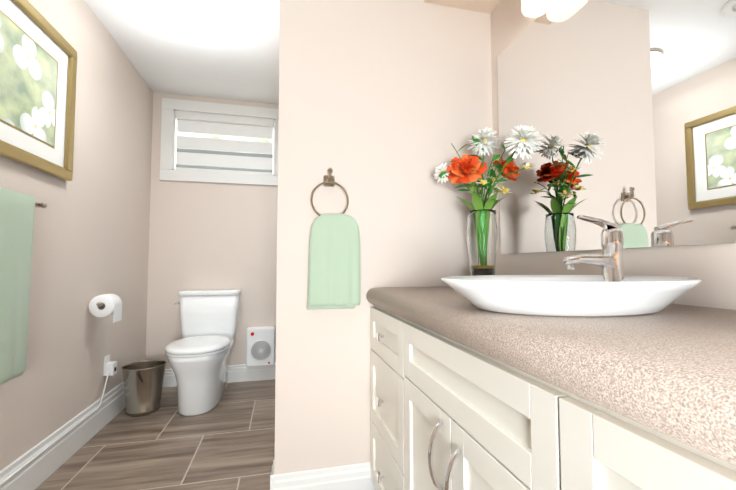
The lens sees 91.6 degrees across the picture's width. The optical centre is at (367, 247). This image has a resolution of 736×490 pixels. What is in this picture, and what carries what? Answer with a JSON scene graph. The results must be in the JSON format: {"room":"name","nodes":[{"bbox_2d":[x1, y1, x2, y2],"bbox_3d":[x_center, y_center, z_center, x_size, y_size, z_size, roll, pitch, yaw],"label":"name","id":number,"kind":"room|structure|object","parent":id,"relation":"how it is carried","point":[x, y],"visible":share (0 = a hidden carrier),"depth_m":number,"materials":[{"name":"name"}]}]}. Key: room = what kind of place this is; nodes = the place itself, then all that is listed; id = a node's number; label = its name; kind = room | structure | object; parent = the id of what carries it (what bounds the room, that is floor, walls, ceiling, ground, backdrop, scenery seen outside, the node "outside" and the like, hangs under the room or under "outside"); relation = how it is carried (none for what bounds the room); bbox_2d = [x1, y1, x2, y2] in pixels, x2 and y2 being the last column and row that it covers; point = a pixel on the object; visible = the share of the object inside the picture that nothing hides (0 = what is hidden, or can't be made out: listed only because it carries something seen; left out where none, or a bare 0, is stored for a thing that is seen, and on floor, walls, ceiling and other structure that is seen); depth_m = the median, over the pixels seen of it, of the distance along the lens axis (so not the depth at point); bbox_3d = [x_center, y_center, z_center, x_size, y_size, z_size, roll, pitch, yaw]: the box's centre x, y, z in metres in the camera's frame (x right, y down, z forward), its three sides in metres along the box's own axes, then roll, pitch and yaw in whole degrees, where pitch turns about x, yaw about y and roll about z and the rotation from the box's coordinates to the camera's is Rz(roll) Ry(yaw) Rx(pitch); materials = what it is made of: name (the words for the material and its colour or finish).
{"room":"bathroom","nodes":[
{"label":"bathroom","id":0,"kind":"room"},
{"bbox_2d":[0,0,152,470],"bbox_3d":[-1.326,-0.186,0.768,0.100,2.420,5.000,1,-3,-13],"label":"wall","id":1,"kind":"structure","parent":0,"point":[91,231],"depth_m":1.98,"materials":[{"name":"beige paint"}]},
{"bbox_2d":[0,187,46,383],"bbox_3d":[-1.305,0.130,1.082,0.091,0.708,0.878,1,-3,-13],"label":"towel rail","id":2,"kind":"object","parent":1,"relation":"attached to","point":[17,209],"visible":1,"depth_m":1.34,"materials":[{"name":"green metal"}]},
{"bbox_2d":[0,0,77,180],"bbox_3d":[-1.405,-0.686,1.414,0.031,0.670,0.825,1,-3,-13],"label":"picture frame","id":3,"kind":"object","parent":1,"relation":"attached to","point":[38,65],"visible":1,"depth_m":1.55,"materials":[{"name":"gold metal"}]},
{"bbox_2d":[0,354,116,484],"bbox_3d":[-1.506,0.795,1.813,0.051,0.275,0.936,1,-3,-13],"label":"cord","id":4,"kind":"object","parent":1,"relation":"attached to","point":[110,368],"visible":1,"depth_m":2.17,"materials":[{"name":"white plastic"}]},
{"bbox_2d":[0,382,125,489],"bbox_3d":[-1.246,0.927,0.630,0.016,0.182,4.600,1,-3,-13],"label":"baseboard","id":5,"kind":"structure","parent":1,"relation":"attached to","point":[38,470],"depth_m":1.76,"materials":[{"name":"white paint"}]},
{"bbox_2d":[89,294,121,322],"bbox_3d":[-1.520,0.351,2.075,0.135,0.158,0.200,1,-3,-13],"label":"toilet paper roll","id":6,"kind":"object","parent":1,"relation":"attached to","point":[104,305],"visible":1,"depth_m":2.02,"materials":[{"name":"white paper"}]},
{"bbox_2d":[35,379,274,489],"bbox_3d":[-0.277,1.084,0.956,2.255,0.100,5.000,1,-3,-13],"label":"floor","id":7,"kind":"structure","parent":0,"point":[227,442],"depth_m":1.90,"materials":[{"name":"tile"}]},
{"bbox_2d":[121,359,166,416],"bbox_3d":[-1.514,0.948,2.418,0.262,0.312,0.274,1,-3,-13],"label":"trash can","id":8,"kind":"object","parent":7,"relation":"on","point":[143,381],"visible":1,"depth_m":2.33,"materials":[{"name":"silver metal"}]},
{"bbox_2d":[165,289,240,415],"bbox_3d":[-1.216,0.723,2.619,0.464,0.781,0.760,1,-3,-13],"label":"toilet","id":9,"kind":"object","parent":7,"relation":"on","point":[197,354],"visible":1,"depth_m":2.49,"materials":[{"name":"white ceramic"}]},
{"bbox_2d":[368,301,735,489],"bbox_3d":[0.468,0.624,0.866,0.652,0.812,1.537,1,-3,-13],"label":"bathroom vanity","id":10,"kind":"object","parent":7,"relation":"on","point":[483,376],"depth_m":0.66,"materials":[{"name":"white paint"}]},
{"bbox_2d":[366,287,735,464],"bbox_3d":[0.480,0.181,0.880,0.632,0.073,1.558,1,-3,-13],"label":"countertop","id":11,"kind":"structure","parent":10,"relation":"on","point":[677,379],"depth_m":0.43,"materials":[{"name":"beige stone"}]},
{"bbox_2d":[433,125,543,275],"bbox_3d":[0.470,-0.170,1.415,0.308,0.677,0.413,1,-3,-13],"label":"vase","id":12,"kind":"object","parent":11,"relation":"on","point":[482,226],"depth_m":1.43,"materials":[{"name":"green"}]},
{"bbox_2d":[410,273,735,332],"bbox_3d":[0.463,0.106,0.840,0.603,0.071,0.402,1,-3,-13],"label":"sink","id":13,"kind":"object","parent":11,"relation":"in","point":[499,302],"depth_m":0.69,"materials":[{"name":"white ceramic"}]},
{"bbox_2d":[563,215,623,272],"bbox_3d":[0.577,0.028,0.927,0.301,0.236,0.151,1,-3,-13],"label":"faucet","id":14,"kind":"object","parent":11,"relation":"on","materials":[{"name":"silver metal"}]},
{"bbox_2d":[85,0,279,103],"bbox_3d":[-0.277,-1.433,1.077,2.255,0.100,5.000,1,-3,-13],"label":"ceiling","id":15,"kind":"structure","parent":0,"point":[226,49],"depth_m":2.32,"materials":[{"name":"white paint"}]},
{"bbox_2d":[424,0,501,13],"bbox_3d":[0.771,-1.323,0.339,0.354,0.190,2.890,1,-3,-13],"label":"bulkhead","id":16,"kind":"object","parent":15,"relation":"attached to","point":[486,6],"visible":1,"depth_m":1.71,"materials":[{"name":"beige paint"}]},
{"bbox_2d":[145,92,278,368],"bbox_3d":[-0.820,-0.064,3.300,2.055,2.420,0.300,1,-3,-13],"label":"wall","id":17,"kind":"structure","parent":0,"point":[202,235],"depth_m":3.02,"materials":[{"name":"beige paint"}]},
{"bbox_2d":[159,98,278,185],"bbox_3d":[-1.249,-0.886,3.175,1.005,0.690,0.222,1,-3,-13],"label":"window","id":18,"kind":"structure","parent":17,"relation":"in","point":[224,137],"depth_m":3.04,"materials":[{"name":"white wood"}]},
{"bbox_2d":[175,112,273,173],"bbox_3d":[-1.234,-0.890,3.112,0.797,0.483,0.072,1,-3,-13],"label":"window blind","id":19,"kind":"object","parent":18,"relation":"attached to","point":[226,155],"visible":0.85,"depth_m":3.10,"materials":[{"name":"white paint"}]},
{"bbox_2d":[162,362,275,386],"bbox_3d":[-1.263,1.041,2.979,1.010,0.182,0.016,1,-3,-13],"label":"baseboard","id":20,"kind":"structure","parent":17,"relation":"attached to","point":[234,373],"depth_m":3.02,"materials":[{"name":"white paint"}]},
{"bbox_2d":[246,326,274,366],"bbox_3d":[-0.907,0.839,3.025,0.230,0.320,0.103,1,-3,-13],"label":"heater","id":21,"kind":"object","parent":17,"relation":"attached to","point":[260,346],"visible":1,"depth_m":2.98,"materials":[{"name":"white plastic"}]},
{"bbox_2d":[274,0,493,489],"bbox_3d":[0.102,-0.143,1.671,1.015,2.420,0.120,1,-3,-13],"label":"wall","id":22,"kind":"structure","parent":0,"point":[384,105],"depth_m":1.59,"materials":[{"name":"beige paint"}]},
{"bbox_2d":[270,462,374,489],"bbox_3d":[-0.184,0.990,1.489,0.433,0.140,0.036,1,-3,-13],"label":"baseboard","id":23,"kind":"structure","parent":22,"relation":"attached to","point":[353,476],"depth_m":1.48,"materials":[{"name":"white paint"}]},
{"bbox_2d":[307,168,360,309],"bbox_3d":[-0.143,-0.038,1.513,0.224,0.595,0.064,1,-3,-13],"label":"towel ring","id":24,"kind":"object","parent":22,"relation":"attached to","point":[334,265],"visible":0.96,"depth_m":1.48,"materials":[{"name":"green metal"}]},
{"bbox_2d":[491,0,735,309],"bbox_3d":[0.771,-0.162,1.265,0.100,2.420,5.000,1,-3,-13],"label":"wall","id":25,"kind":"structure","parent":0,"point":[712,267],"depth_m":1.04,"materials":[{"name":"beige paint"}]},
{"bbox_2d":[521,0,558,17],"bbox_3d":[0.708,-1.022,1.112,0.111,0.223,0.625,1,-3,-13],"label":"sconce","id":26,"kind":"object","parent":25,"relation":"attached to","point":[533,8],"visible":0.96,"depth_m":1.35,"materials":[{"name":"white glass"}]},
{"bbox_2d":[497,0,735,253],"bbox_3d":[0.784,-0.472,0.995,0.005,0.942,1.420,1,-3,-13],"label":"wall mirror","id":27,"kind":"object","parent":25,"relation":"attached to","point":[626,109],"visible":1,"depth_m":1.07,"materials":[{"name":"clear glass"}]}
]}

